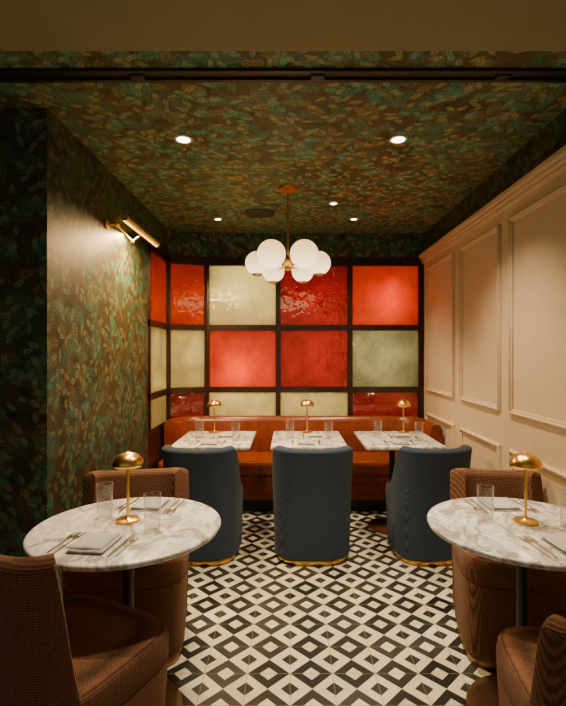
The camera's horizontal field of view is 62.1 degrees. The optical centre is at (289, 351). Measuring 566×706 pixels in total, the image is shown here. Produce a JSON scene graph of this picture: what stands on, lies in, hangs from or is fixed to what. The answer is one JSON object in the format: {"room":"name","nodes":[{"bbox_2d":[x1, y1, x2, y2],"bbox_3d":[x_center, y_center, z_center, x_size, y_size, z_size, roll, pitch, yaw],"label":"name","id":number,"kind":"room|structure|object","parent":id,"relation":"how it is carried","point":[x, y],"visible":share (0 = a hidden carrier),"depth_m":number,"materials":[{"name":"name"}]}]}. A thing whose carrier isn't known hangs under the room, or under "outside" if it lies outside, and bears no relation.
{"room":"restaurant","nodes":[
{"label":"restaurant","id":0,"kind":"room"},
{"bbox_2d":[0,108,46,556],"bbox_3d":[-2.197,0.115,2.355,2.006,2.630,0.090,0,0,0],"label":"wall","id":1,"kind":"structure","parent":0,"point":[23,131],"depth_m":2.31,"materials":[{"name":"paper"}]},
{"bbox_2d":[47,108,167,597],"bbox_3d":[-1.547,0.115,3.805,0.706,2.630,2.989,0,0,0],"label":"wall","id":2,"kind":"structure","parent":0,"point":[97,280],"depth_m":2.83,"materials":[{"name":"paper"}]},
{"bbox_2d":[104,214,159,246],"bbox_3d":[-1.111,-0.824,3.350,0.166,0.103,0.740,0,0,0],"label":"picture light","id":3,"kind":"object","parent":2,"relation":"attached to","point":[125,218],"visible":1,"depth_m":3.19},
{"bbox_2d":[148,248,150,431],"bbox_3d":[-1.198,-0.100,3.962,0.050,1.540,0.024,0,0,0],"label":"mullion","id":4,"kind":"object","parent":2,"relation":"on","point":[149,249],"visible":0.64,"depth_m":3.95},
{"bbox_2d":[148,388,168,399],"bbox_3d":[-1.199,0.380,4.275,0.050,0.056,0.650,0,0,0],"label":"rail","id":5,"kind":"object","parent":4,"relation":"attached to","point":[163,392],"visible":0.79,"depth_m":4.23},
{"bbox_2d":[151,327,165,391],"bbox_3d":[-1.209,0.068,4.275,0.006,0.595,0.650,0,0,0],"label":"pane","id":6,"kind":"object","parent":5,"relation":"attached to","point":[158,336],"visible":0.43,"depth_m":4.31,"materials":[{"name":"beige glass"}]},
{"bbox_2d":[151,320,168,329],"bbox_3d":[-1.199,-0.245,4.275,0.050,0.056,0.650,0,0,0],"label":"rail","id":7,"kind":"object","parent":4,"relation":"attached to","point":[156,324],"visible":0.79,"depth_m":4.23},
{"bbox_2d":[151,252,165,322],"bbox_3d":[-1.209,-0.570,4.275,0.006,0.620,0.650,0,0,0],"label":"pane","id":8,"kind":"object","parent":7,"relation":"attached to","point":[158,266],"visible":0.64,"depth_m":4.31,"materials":[{"name":"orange glass"}]},
{"bbox_2d":[151,395,165,428],"bbox_3d":[-1.209,0.537,4.275,0.006,0.285,0.650,0,0,0],"label":"pane","id":9,"kind":"object","parent":2,"relation":"attached to","point":[158,405],"visible":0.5,"depth_m":4.31,"materials":[{"name":"beige glass"}]},
{"bbox_2d":[148,241,169,262],"bbox_3d":[-1.199,-0.910,4.275,0.050,0.080,0.650,0,0,0],"label":"rail","id":10,"kind":"object","parent":2,"relation":"attached to","point":[158,251],"visible":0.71,"depth_m":4.26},
{"bbox_2d":[170,263,170,418],"bbox_3d":[-1.185,-0.100,4.608,0.024,1.540,0.050,0,0,-23],"label":"mullion","id":11,"kind":"object","parent":2,"relation":"on","point":[170,263],"visible":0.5,"depth_m":4.59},
{"bbox_2d":[168,229,206,257],"bbox_3d":[-1.033,0.115,4.712,0.384,2.630,0.080,0,0,-23],"label":"wall","id":12,"kind":"structure","parent":0,"point":[182,243],"depth_m":4.67,"materials":[{"name":"paper"}]},
{"bbox_2d":[166,263,169,419],"bbox_3d":[-1.198,-0.100,4.588,0.050,1.540,0.024,0,0,0],"label":"mullion","id":13,"kind":"object","parent":12,"relation":"attached to","point":[167,264],"visible":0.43,"depth_m":4.58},
{"bbox_2d":[171,393,203,418],"bbox_3d":[-1.023,0.537,4.689,0.384,0.285,0.006,0,0,-23],"label":"pane","id":14,"kind":"object","parent":12,"relation":"attached to","point":[182,404],"visible":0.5,"depth_m":4.69,"materials":[{"name":"red glass"}]},
{"bbox_2d":[170,255,206,265],"bbox_3d":[-1.019,-0.910,4.680,0.384,0.080,0.050,0,0,-23],"label":"rail","id":15,"kind":"object","parent":12,"relation":"attached to","point":[174,259],"visible":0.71,"depth_m":4.66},
{"bbox_2d":[204,265,206,415],"bbox_3d":[-0.853,-0.100,4.749,0.024,1.540,0.050,0,0,-23],"label":"mullion","id":16,"kind":"object","parent":12,"relation":"on","point":[205,266],"visible":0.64,"depth_m":4.73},
{"bbox_2d":[171,387,204,393],"bbox_3d":[-1.019,0.380,4.680,0.384,0.056,0.050,0,0,-23],"label":"rail","id":17,"kind":"object","parent":16,"relation":"attached to","point":[182,389],"visible":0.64,"depth_m":4.66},
{"bbox_2d":[171,330,203,387],"bbox_3d":[-1.023,0.068,4.689,0.384,0.595,0.006,0,0,-23],"label":"pane","id":18,"kind":"object","parent":17,"relation":"attached to","point":[187,346],"visible":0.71,"depth_m":4.69,"materials":[{"name":"beige glass"}]},
{"bbox_2d":[171,324,204,330],"bbox_3d":[-1.019,-0.245,4.680,0.384,0.056,0.050,0,0,-23],"label":"rail","id":19,"kind":"object","parent":16,"relation":"attached to","point":[173,326],"visible":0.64,"depth_m":4.65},
{"bbox_2d":[171,264,203,324],"bbox_3d":[-1.023,-0.570,4.689,0.384,0.620,0.006,0,0,-23],"label":"pane","id":20,"kind":"object","parent":19,"relation":"attached to","point":[187,281],"visible":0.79,"depth_m":4.69,"materials":[{"name":"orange glass"}]},
{"bbox_2d":[0,51,565,232],"bbox_3d":[-0.870,-1.250,3.628,4.660,0.100,3.544,0,0,0],"label":"ceiling","id":21,"kind":"structure","parent":0,"point":[330,141],"depth_m":2.56,"materials":[{"name":"paper"}]},
{"bbox_2d":[174,135,192,143],"bbox_3d":[-0.600,-1.197,2.650,0.104,0.006,0.104,0,0,0],"label":"recessed light","id":22,"kind":"object","parent":21,"relation":"in","point":[183,139],"visible":1,"depth_m":2.64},
{"bbox_2d":[245,208,274,217],"bbox_3d":[-0.260,-1.195,4.060,0.260,0.010,0.260,0,0,0],"label":"ceiling speaker","id":23,"kind":"object","parent":21,"relation":"in","point":[254,213],"depth_m":4.04},
{"bbox_2d":[0,68,565,82],"bbox_3d":[-0.820,-1.193,2.027,4.360,0.014,0.085,0,0,0],"label":"ceiling track","id":24,"kind":"object","parent":21,"relation":"attached to","point":[7,75],"visible":1,"depth_m":2.03,"materials":[{"name":"black metal"}]},
{"bbox_2d":[129,74,144,80],"bbox_3d":[-0.660,-1.188,2.027,0.060,0.016,0.040,0,0,0],"label":"track spotlight","id":25,"kind":"object","parent":24,"relation":"attached to","point":[134,77],"visible":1,"depth_m":2.02,"materials":[{"name":"black metal"}]},
{"bbox_2d":[311,74,324,80],"bbox_3d":[0.120,-1.188,2.027,0.060,0.016,0.040,0,0,0],"label":"track spotlight","id":26,"kind":"object","parent":24,"relation":"attached to","point":[314,77],"visible":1,"depth_m":2.02,"materials":[{"name":"black metal"}]},
{"bbox_2d":[495,74,511,80],"bbox_3d":[0.920,-1.188,2.027,0.060,0.016,0.040,0,0,0],"label":"track spotlight","id":27,"kind":"object","parent":24,"relation":"attached to","point":[499,77],"visible":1,"depth_m":2.02,"materials":[{"name":"black metal"}]},
{"bbox_2d":[245,184,330,283],"bbox_3d":[-0.015,-0.864,3.413,0.622,0.673,0.572,0,0,0],"label":"globe chandelier","id":28,"kind":"object","parent":21,"relation":"hanging from","point":[305,256],"visible":1,"depth_m":3.34,"materials":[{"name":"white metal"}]},
{"bbox_2d":[389,135,407,143],"bbox_3d":[0.610,-1.197,2.650,0.104,0.006,0.104,0,0,0],"label":"recessed light","id":29,"kind":"object","parent":21,"relation":"in","point":[397,139],"visible":1,"depth_m":2.64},
{"bbox_2d":[0,0,565,50],"bbox_3d":[-0.870,-1.244,0.328,4.660,0.112,3.056,0,0,0],"label":"ceiling entry","id":30,"kind":"structure","parent":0,"point":[25,25],"depth_m":1.71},
{"bbox_2d":[207,233,424,257],"bbox_3d":[0.250,-1.075,4.790,2.220,0.250,0.080,0,0,0],"label":"wall","id":31,"kind":"structure","parent":0,"point":[219,245],"depth_m":4.75,"materials":[{"name":"paper"}]},
{"bbox_2d":[207,258,423,265],"bbox_3d":[0.260,-0.910,4.755,2.200,0.080,0.050,0,0,0],"label":"rail","id":32,"kind":"object","parent":31,"relation":"attached to","point":[210,261],"visible":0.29,"depth_m":4.73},
{"bbox_2d":[167,511,496,705],"bbox_3d":[-0.870,1.470,2.100,4.660,0.080,6.600,0,0,0],"label":"floor","id":33,"kind":"structure","parent":0,"point":[371,628],"depth_m":2.40,"materials":[{"name":"tile"}]},
{"bbox_2d":[0,553,168,705],"bbox_3d":[-0.744,0.980,1.511,0.556,0.900,0.579,0,0,26],"label":"upholstered chair","id":34,"kind":"object","parent":33,"relation":"on","point":[74,650],"visible":1,"depth_m":1.24,"materials":[{"name":"brown fabric"}]},
{"bbox_2d":[62,595,168,705],"bbox_3d":[-0.735,0.989,1.530,0.556,0.113,0.536,0,0,26],"label":"seat cushion","id":35,"kind":"object","parent":34,"relation":"on","point":[118,650],"depth_m":1.50,"materials":[{"name":"brown fabric"}]},
{"bbox_2d":[23,497,220,705],"bbox_3d":[-0.640,1.056,1.860,0.726,0.747,0.726,0,0,0],"label":"marble table","id":36,"kind":"object","parent":33,"relation":"on","point":[193,524],"visible":0.61,"depth_m":1.79,"materials":[{"name":"white stone"}]},
{"bbox_2d":[46,532,79,552],"bbox_3d":[-0.813,0.681,1.687,0.024,0.002,0.187,0,0,6],"label":"fork","id":37,"kind":"object","parent":36,"relation":"on","point":[73,534],"visible":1,"depth_m":1.71,"materials":[{"name":"metal"}]},
{"bbox_2d":[53,532,86,553],"bbox_3d":[-0.789,0.681,1.684,0.024,0.002,0.187,0,0,6],"label":"fork","id":38,"kind":"object","parent":36,"relation":"on","point":[77,536],"visible":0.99,"depth_m":1.71,"materials":[{"name":"metal"}]},
{"bbox_2d":[65,532,122,554],"bbox_3d":[-0.688,0.673,1.664,0.133,0.019,0.162,0,0,6],"label":"folded napkin","id":39,"kind":"object","parent":36,"relation":"on","point":[92,543],"visible":1,"depth_m":1.63,"materials":[{"name":"fabric"}]},
{"bbox_2d":[106,533,134,557],"bbox_3d":[-0.592,0.681,1.667,0.015,0.003,0.215,0,0,6],"label":"table knife","id":40,"kind":"object","parent":36,"relation":"on","point":[128,539],"visible":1,"depth_m":1.66,"materials":[{"name":"metal"}]},
{"bbox_2d":[115,536,139,556],"bbox_3d":[-0.571,0.681,1.651,0.022,0.002,0.168,0,0,6],"label":"fork","id":41,"kind":"object","parent":36,"relation":"on","point":[132,540],"visible":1,"depth_m":1.68,"materials":[{"name":"metal"}]},
{"bbox_2d":[112,451,143,524],"bbox_3d":[-0.655,0.541,1.900,0.122,0.283,0.122,0,0,0],"label":"brass table lamp","id":42,"kind":"object","parent":36,"relation":"on","point":[128,460],"visible":1,"depth_m":1.88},
{"bbox_2d":[130,497,170,511],"bbox_3d":[-0.622,0.673,2.091,0.133,0.019,0.162,0,0,6],"label":"folded napkin","id":43,"kind":"object","parent":36,"relation":"on","point":[148,504],"visible":0.96,"depth_m":2.05,"materials":[{"name":"fabric"}]},
{"bbox_2d":[62,468,188,666],"bbox_3d":[-0.784,1.030,2.320,0.556,0.800,0.538,0,0,-10],"label":"upholstered chair","id":44,"kind":"object","parent":33,"relation":"on","point":[160,589],"visible":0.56,"depth_m":2.14,"materials":[{"name":"brown fabric"}]},
{"bbox_2d":[62,553,188,592],"bbox_3d":[-0.780,0.989,2.300,0.556,0.113,0.496,0,0,-10],"label":"seat cushion","id":45,"kind":"object","parent":44,"relation":"on","point":[169,574],"depth_m":2.07,"materials":[{"name":"brown fabric"}]},
{"bbox_2d":[162,445,242,566],"bbox_3d":[-0.607,1.030,3.350,0.526,0.800,0.588,0,0,3],"label":"barrel chair","id":46,"kind":"object","parent":33,"relation":"on","point":[214,474],"visible":0.68,"depth_m":3.11,"materials":[{"name":"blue fabric"}]},
{"bbox_2d":[171,431,255,526],"bbox_3d":[-0.580,1.056,3.720,0.580,0.747,0.680,0,0,0],"label":"marble table","id":47,"kind":"object","parent":33,"relation":"on","point":[188,440],"visible":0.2,"depth_m":3.63,"materials":[{"name":"white stone"}]},
{"bbox_2d":[200,439,219,444],"bbox_3d":[-0.598,0.673,3.519,0.124,0.019,0.152,0,0,0],"label":"folded napkin","id":48,"kind":"object","parent":47,"relation":"on","point":[205,441],"visible":1,"depth_m":3.48,"materials":[{"name":"fabric"}]},
{"bbox_2d":[207,399,221,433],"bbox_3d":[-0.640,0.541,3.980,0.122,0.283,0.122,0,0,0],"label":"brass table lamp","id":49,"kind":"object","parent":47,"relation":"on","point":[214,403],"visible":1,"depth_m":3.95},
{"bbox_2d":[217,433,233,437],"bbox_3d":[-0.522,0.673,3.801,0.124,0.019,0.142,0,0,0],"label":"folded napkin","id":50,"kind":"object","parent":47,"relation":"on","point":[221,435],"visible":1,"depth_m":3.75,"materials":[{"name":"fabric"}]},
{"bbox_2d":[158,416,442,510],"bbox_3d":[0.075,1.028,4.395,2.499,0.803,0.630,0,0,0],"label":"banquette","id":51,"kind":"object","parent":33,"relation":"on","point":[370,470],"visible":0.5,"depth_m":4.46,"materials":[{"name":"leather"}]},
{"bbox_2d":[158,452,397,475],"bbox_3d":[0.075,1.035,4.425,2.499,0.130,0.570,0,0,0],"label":"seat cushion","id":52,"kind":"object","parent":51,"relation":"on","point":[250,463],"depth_m":4.15,"materials":[{"name":"leather"}]},
{"bbox_2d":[271,431,346,449],"bbox_3d":[0.140,1.056,3.720,0.560,0.747,0.680,0,0,0],"label":"marble table","id":53,"kind":"object","parent":33,"relation":"on","point":[279,437],"visible":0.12,"depth_m":3.63,"materials":[{"name":"white stone"}]},
{"bbox_2d":[298,439,314,444],"bbox_3d":[0.122,0.673,3.519,0.124,0.019,0.152,0,0,0],"label":"folded napkin","id":54,"kind":"object","parent":53,"relation":"on","point":[300,441],"visible":1,"depth_m":3.48,"materials":[{"name":"fabric"}]},
{"bbox_2d":[300,399,313,433],"bbox_3d":[0.145,0.541,3.980,0.122,0.283,0.122,0,0,0],"label":"brass table lamp","id":55,"kind":"object","parent":53,"relation":"on","point":[306,403],"visible":0.98,"depth_m":3.96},
{"bbox_2d":[272,445,352,566],"bbox_3d":[0.155,1.030,3.350,0.557,0.800,0.588,0,0,0],"label":"barrel chair","id":56,"kind":"object","parent":33,"relation":"on","point":[312,487],"visible":1,"depth_m":3.11,"materials":[{"name":"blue fabric"}]},
{"bbox_2d":[354,431,446,533],"bbox_3d":[0.840,1.056,3.720,0.580,0.747,0.680,0,0,0],"label":"marble table","id":57,"kind":"object","parent":33,"relation":"on","point":[368,439],"visible":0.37,"depth_m":3.72,"materials":[{"name":"white stone"}]},
{"bbox_2d":[390,439,409,444],"bbox_3d":[0.822,0.673,3.519,0.124,0.019,0.152,0,0,0],"label":"folded napkin","id":58,"kind":"object","parent":57,"relation":"on","point":[393,441],"visible":1,"depth_m":3.48,"materials":[{"name":"fabric"}]},
{"bbox_2d":[392,433,410,437],"bbox_3d":[0.898,0.673,3.801,0.124,0.019,0.142,0,0,0],"label":"folded napkin","id":59,"kind":"object","parent":57,"relation":"on","point":[396,435],"visible":1,"depth_m":3.75,"materials":[{"name":"fabric"}]},
{"bbox_2d":[396,399,410,432],"bbox_3d":[0.960,0.541,3.980,0.122,0.283,0.122,0,0,0],"label":"brass table lamp","id":60,"kind":"object","parent":57,"relation":"on","point":[403,403],"visible":0.98,"depth_m":3.95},
{"bbox_2d":[385,445,471,566],"bbox_3d":[0.967,1.030,3.350,0.526,0.800,0.588,0,0,-5],"label":"barrel chair","id":61,"kind":"object","parent":33,"relation":"on","point":[420,481],"visible":0.74,"depth_m":3.11,"materials":[{"name":"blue fabric"}]},
{"bbox_2d":[427,497,565,705],"bbox_3d":[0.920,1.056,1.860,0.726,0.747,0.726,0,0,0],"label":"marble table","id":62,"kind":"object","parent":33,"relation":"on","point":[455,521],"visible":0.67,"depth_m":1.84,"materials":[{"name":"white stone"}]},
{"bbox_2d":[477,497,522,511],"bbox_3d":[0.928,0.673,2.091,0.133,0.019,0.162,0,0,0],"label":"folded napkin","id":63,"kind":"object","parent":62,"relation":"on","point":[504,504],"visible":1,"depth_m":2.05,"materials":[{"name":"fabric"}]},
{"bbox_2d":[509,451,542,526],"bbox_3d":[0.945,0.541,1.885,0.122,0.283,0.122,0,0,0],"label":"brass table lamp","id":64,"kind":"object","parent":62,"relation":"on","point":[525,461],"visible":1,"depth_m":1.86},
{"bbox_2d":[517,536,550,558],"bbox_3d":[0.855,0.681,1.647,0.024,0.002,0.187,0,0,-3],"label":"fork","id":65,"kind":"object","parent":62,"relation":"on","point":[526,540],"visible":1,"depth_m":1.68,"materials":[{"name":"metal"}]},
{"bbox_2d":[524,536,557,557],"bbox_3d":[0.880,0.681,1.649,0.024,0.002,0.187,0,0,-3],"label":"fork","id":66,"kind":"object","parent":62,"relation":"on","point":[530,538],"visible":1,"depth_m":1.67,"materials":[{"name":"metal"}]},
{"bbox_2d":[539,534,565,556],"bbox_3d":[0.982,0.673,1.644,0.133,0.019,0.162,0,0,-3],"label":"folded napkin","id":67,"kind":"object","parent":62,"relation":"on","point":[558,542],"visible":1,"depth_m":1.66,"materials":[{"name":"fabric"}]},
{"bbox_2d":[450,468,565,671],"bbox_3d":[1.064,1.030,2.320,0.476,0.800,0.537,0,0,10],"label":"upholstered chair","id":68,"kind":"object","parent":33,"relation":"on","point":[484,589],"visible":0.57,"depth_m":2.12,"materials":[{"name":"brown fabric"}]},
{"bbox_2d":[452,545,565,591],"bbox_3d":[1.060,0.989,2.300,0.476,0.113,0.496,0,0,10],"label":"seat cushion","id":69,"kind":"object","parent":68,"relation":"on","point":[481,573],"depth_m":2.08,"materials":[{"name":"brown fabric"}]},
{"bbox_2d":[496,614,565,705],"bbox_3d":[0.927,1.050,1.350,0.556,0.760,0.537,0,0,8],"label":"upholstered chair","id":70,"kind":"object","parent":33,"relation":"on","point":[530,660],"visible":1,"depth_m":1.31,"materials":[{"name":"brown fabric"}]},
{"bbox_2d":[496,626,540,705],"bbox_3d":[0.930,0.989,1.370,0.556,0.113,0.496,0,0,8],"label":"seat cushion","id":71,"kind":"object","parent":70,"relation":"on","point":[516,647],"depth_m":1.45,"materials":[{"name":"brown fabric"}]},
{"bbox_2d":[425,109,565,249],"bbox_3d":[1.410,0.115,2.050,0.100,2.630,6.500,0,0,0],"label":"wall","id":72,"kind":"structure","parent":0,"point":[552,137],"depth_m":2.94,"materials":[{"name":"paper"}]},
{"bbox_2d":[424,170,565,506],"bbox_3d":[1.355,0.250,1.775,0.013,2.360,5.950,0,0,0],"label":"panelling","id":73,"kind":"object","parent":72,"relation":"attached to","point":[539,236],"visible":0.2,"depth_m":2.90,"materials":[{"name":"beige paint"}]},
{"bbox_2d":[425,270,426,388],"bbox_3d":[1.338,-0.220,4.607,0.024,1.174,0.014,0,0,0],"label":"strip","id":74,"kind":"object","parent":73,"relation":"attached to","point":[425,270],"visible":0.68,"depth_m":4.60,"materials":[{"name":"beige paint"}]},
{"bbox_2d":[427,272,427,386],"bbox_3d":[1.343,-0.220,4.603,0.014,1.165,0.035,0,0,0],"label":"strip","id":75,"kind":"object","parent":73,"relation":"attached to","point":[427,272],"visible":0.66,"depth_m":4.59,"materials":[{"name":"beige paint"}]},
{"bbox_2d":[452,254,452,395],"bbox_3d":[1.338,-0.220,3.853,0.024,1.174,0.014,0,0,0],"label":"strip","id":76,"kind":"object","parent":73,"relation":"attached to","point":[452,254],"visible":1,"depth_m":3.85,"materials":[{"name":"beige paint"}]},
{"bbox_2d":[453,254,454,394],"bbox_3d":[1.343,-0.220,3.857,0.014,1.165,0.035,0,0,0],"label":"strip","id":77,"kind":"object","parent":73,"relation":"attached to","point":[453,254],"visible":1,"depth_m":3.84,"materials":[{"name":"beige paint"}]},
{"bbox_2d":[459,250,460,397],"bbox_3d":[1.338,-0.220,3.687,0.024,1.174,0.014,0,0,0],"label":"strip","id":78,"kind":"object","parent":73,"relation":"attached to","point":[459,250],"visible":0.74,"depth_m":3.68,"materials":[{"name":"beige paint"}]},
{"bbox_2d":[461,251,462,395],"bbox_3d":[1.343,-0.220,3.683,0.014,1.165,0.035,0,0,0],"label":"strip","id":79,"kind":"object","parent":73,"relation":"attached to","point":[461,251],"visible":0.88,"depth_m":3.67,"materials":[{"name":"beige paint"}]},
{"bbox_2d":[459,398,498,409],"bbox_3d":[1.338,0.367,3.350,0.024,0.014,0.688,0,0,0],"label":"strip","id":80,"kind":"object","parent":73,"relation":"attached to","point":[462,399],"visible":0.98,"depth_m":3.29,"materials":[{"name":"beige paint"}]},
{"bbox_2d":[459,225,498,249],"bbox_3d":[1.338,-0.807,3.350,0.024,0.014,0.688,0,0,0],"label":"strip","id":81,"kind":"object","parent":73,"relation":"attached to","point":[495,227],"visible":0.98,"depth_m":3.29,"materials":[{"name":"beige paint"}]},
{"bbox_2d":[459,428,498,446],"bbox_3d":[1.338,0.603,3.350,0.024,0.014,0.688,0,0,0],"label":"strip","id":82,"kind":"object","parent":73,"relation":"attached to","point":[463,430],"visible":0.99,"depth_m":3.28,"materials":[{"name":"beige paint"}]},
{"bbox_2d":[460,427,500,448],"bbox_3d":[1.343,0.608,3.350,0.014,0.035,0.700,0,0,0],"label":"strip","id":83,"kind":"object","parent":73,"relation":"attached to","point":[460,427],"visible":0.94,"depth_m":3.28,"materials":[{"name":"beige paint"}]},
{"bbox_2d":[461,396,500,410],"bbox_3d":[1.343,0.362,3.350,0.014,0.035,0.700,0,0,0],"label":"strip","id":84,"kind":"object","parent":73,"relation":"attached to","point":[463,397],"visible":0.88,"depth_m":3.28,"materials":[{"name":"beige paint"}]},
{"bbox_2d":[461,224,500,250],"bbox_3d":[1.343,-0.802,3.350,0.014,0.035,0.700,0,0,0],"label":"strip","id":85,"kind":"object","parent":73,"relation":"attached to","point":[495,230],"visible":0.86,"depth_m":3.28,"materials":[{"name":"beige paint"}]},
{"bbox_2d":[419,145,565,263],"bbox_3d":[1.329,-0.935,1.775,0.062,0.090,5.950,0,0,0],"label":"crown molding","id":86,"kind":"structure","parent":73,"relation":"attached to","point":[555,164],"depth_m":2.86,"materials":[{"name":"beige paint"}]},
{"bbox_2d":[497,226,498,408],"bbox_3d":[1.338,-0.220,3.013,0.024,1.174,0.014,0,0,0],"label":"strip","id":87,"kind":"object","parent":73,"relation":"attached to","point":[497,226],"visible":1,"depth_m":3.01,"materials":[{"name":"beige paint"}]},
{"bbox_2d":[499,227,500,406],"bbox_3d":[1.343,-0.220,3.018,0.014,1.165,0.035,0,0,0],"label":"strip","id":88,"kind":"object","parent":73,"relation":"attached to","point":[499,227],"visible":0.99,"depth_m":3.00,"materials":[{"name":"beige paint"}]},
{"bbox_2d":[508,220,509,411],"bbox_3d":[1.338,-0.220,2.857,0.024,1.174,0.014,0,0,0],"label":"strip","id":89,"kind":"object","parent":73,"relation":"attached to","point":[508,220],"visible":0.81,"depth_m":2.85,"materials":[{"name":"beige paint"}]},
{"bbox_2d":[510,222,512,409],"bbox_3d":[1.343,-0.220,2.853,0.014,1.165,0.035,0,0,0],"label":"strip","id":90,"kind":"object","parent":73,"relation":"attached to","point":[511,223],"visible":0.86,"depth_m":2.84,"materials":[{"name":"beige paint"}]},
{"bbox_2d":[508,411,565,428],"bbox_3d":[1.338,0.367,2.460,0.024,0.014,0.808,0,0,0],"label":"strip","id":91,"kind":"object","parent":73,"relation":"attached to","point":[509,412],"visible":1,"depth_m":2.51,"materials":[{"name":"beige paint"}]},
{"bbox_2d":[508,183,565,219],"bbox_3d":[1.338,-0.807,2.460,0.024,0.014,0.808,0,0,0],"label":"strip","id":92,"kind":"object","parent":73,"relation":"attached to","point":[563,185],"visible":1,"depth_m":2.51,"materials":[{"name":"beige paint"}]},
{"bbox_2d":[508,450,565,477],"bbox_3d":[1.338,0.603,2.460,0.024,0.014,0.808,0,0,0],"label":"strip","id":93,"kind":"object","parent":73,"relation":"attached to","point":[509,451],"visible":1,"depth_m":2.39,"materials":[{"name":"beige paint"}]},
{"bbox_2d":[509,449,565,480],"bbox_3d":[1.343,0.608,2.460,0.014,0.035,0.820,0,0,0],"label":"strip","id":94,"kind":"object","parent":73,"relation":"attached to","point":[553,468],"visible":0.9,"depth_m":2.40,"materials":[{"name":"beige paint"}]},
{"bbox_2d":[510,409,565,429],"bbox_3d":[1.343,0.362,2.460,0.014,0.035,0.820,0,0,0],"label":"strip","id":95,"kind":"object","parent":73,"relation":"attached to","point":[511,410],"visible":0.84,"depth_m":2.52,"materials":[{"name":"beige paint"}]},
{"bbox_2d":[510,187,565,221],"bbox_3d":[1.343,-0.802,2.460,0.014,0.035,0.820,0,0,0],"label":"strip","id":96,"kind":"object","parent":73,"relation":"attached to","point":[563,190],"visible":0.66,"depth_m":2.52,"materials":[{"name":"beige paint"}]},
{"bbox_3d":[0.250,1.050,4.790,2.220,0.760,0.080,0,0,0],"label":"dado","id":97,"kind":"object","parent":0,"visible":0},
{"bbox_2d":[207,266,208,415],"bbox_3d":[-0.828,-0.100,4.754,0.024,1.540,0.050,0,0,0],"label":"mullion","id":98,"kind":"object","parent":97,"relation":"on","point":[207,266],"visible":0.64,"depth_m":4.73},
{"bbox_2d":[209,393,275,415],"bbox_3d":[-0.480,0.537,4.765,0.720,0.285,0.006,0,0,0],"label":"pane","id":99,"kind":"object","parent":97,"relation":"attached to","point":[233,404],"visible":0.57,"depth_m":4.76,"materials":[{"name":"beige glass"}]},
{"bbox_2d":[276,280,280,415],"bbox_3d":[-0.120,-0.100,4.754,0.048,1.540,0.050,0,0,0],"label":"mullion","id":100,"kind":"object","parent":97,"relation":"on","point":[278,285],"visible":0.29,"depth_m":4.73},
{"bbox_2d":[281,393,346,415],"bbox_3d":[0.243,0.537,4.765,0.726,0.285,0.006,0,0,0],"label":"pane","id":101,"kind":"object","parent":97,"relation":"attached to","point":[325,404],"visible":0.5,"depth_m":4.76,"materials":[{"name":"beige glass"}]},
{"bbox_2d":[347,266,352,415],"bbox_3d":[0.606,-0.100,4.754,0.048,1.540,0.050,0,0,0],"label":"mullion","id":102,"kind":"object","parent":97,"relation":"on","point":[349,268],"visible":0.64,"depth_m":4.73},
{"bbox_2d":[209,387,418,392],"bbox_3d":[0.260,0.380,4.755,2.200,0.056,0.050,0,0,0],"label":"rail","id":103,"kind":"object","parent":102,"relation":"attached to","point":[211,389],"visible":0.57,"depth_m":4.73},
{"bbox_2d":[209,331,275,386],"bbox_3d":[-0.480,0.068,4.765,0.720,0.595,0.006,0,0,0],"label":"pane","id":104,"kind":"object","parent":103,"relation":"attached to","point":[236,358],"visible":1,"depth_m":4.76,"materials":[{"name":"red glass"}]},
{"bbox_2d":[281,331,346,386],"bbox_3d":[0.243,0.068,4.765,0.726,0.595,0.006,0,0,0],"label":"pane","id":105,"kind":"object","parent":103,"relation":"attached to","point":[308,358],"visible":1,"depth_m":4.76,"materials":[{"name":"red glass"}]},
{"bbox_2d":[353,331,417,386],"bbox_3d":[0.963,0.068,4.765,0.714,0.595,0.006,0,0,0],"label":"pane","id":106,"kind":"object","parent":103,"relation":"attached to","point":[380,358],"visible":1,"depth_m":4.76,"materials":[{"name":"grey glass"}]},
{"bbox_2d":[209,325,418,330],"bbox_3d":[0.260,-0.245,4.755,2.200,0.056,0.050,0,0,0],"label":"rail","id":107,"kind":"object","parent":102,"relation":"attached to","point":[211,327],"visible":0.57,"depth_m":4.73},
{"bbox_2d":[209,266,275,324],"bbox_3d":[-0.480,-0.570,4.765,0.720,0.620,0.006,0,0,0],"label":"pane","id":108,"kind":"object","parent":107,"relation":"attached to","point":[236,296],"visible":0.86,"depth_m":4.76,"materials":[{"name":"beige glass"}]},
{"bbox_2d":[281,266,346,324],"bbox_3d":[0.243,-0.570,4.765,0.726,0.620,0.006,0,0,0],"label":"pane","id":109,"kind":"object","parent":107,"relation":"attached to","point":[322,300],"visible":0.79,"depth_m":4.76,"materials":[{"name":"red glass"}]},
{"bbox_2d":[353,266,417,324],"bbox_3d":[0.963,-0.570,4.765,0.714,0.620,0.006,0,0,0],"label":"pane","id":110,"kind":"object","parent":107,"relation":"attached to","point":[382,295],"visible":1,"depth_m":4.76,"materials":[{"name":"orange glass"}]},
{"bbox_2d":[353,393,417,416],"bbox_3d":[0.963,0.537,4.765,0.714,0.285,0.006,0,0,0],"label":"pane","id":111,"kind":"object","parent":97,"relation":"attached to","point":[364,404],"visible":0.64,"depth_m":4.76,"materials":[{"name":"red glass"}]},
{"bbox_2d":[418,266,423,417],"bbox_3d":[1.320,-0.100,4.754,0.048,1.540,0.050,0,0,0],"label":"mullion","id":112,"kind":"object","parent":97,"relation":"on","point":[420,268],"visible":0.71,"depth_m":4.73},
{"bbox_2d":[423,266,423,413],"bbox_3d":[1.348,-0.100,4.754,0.024,1.540,0.050,0,0,0],"label":"mullion","id":113,"kind":"object","parent":97,"relation":"on","point":[423,266],"visible":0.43,"depth_m":4.73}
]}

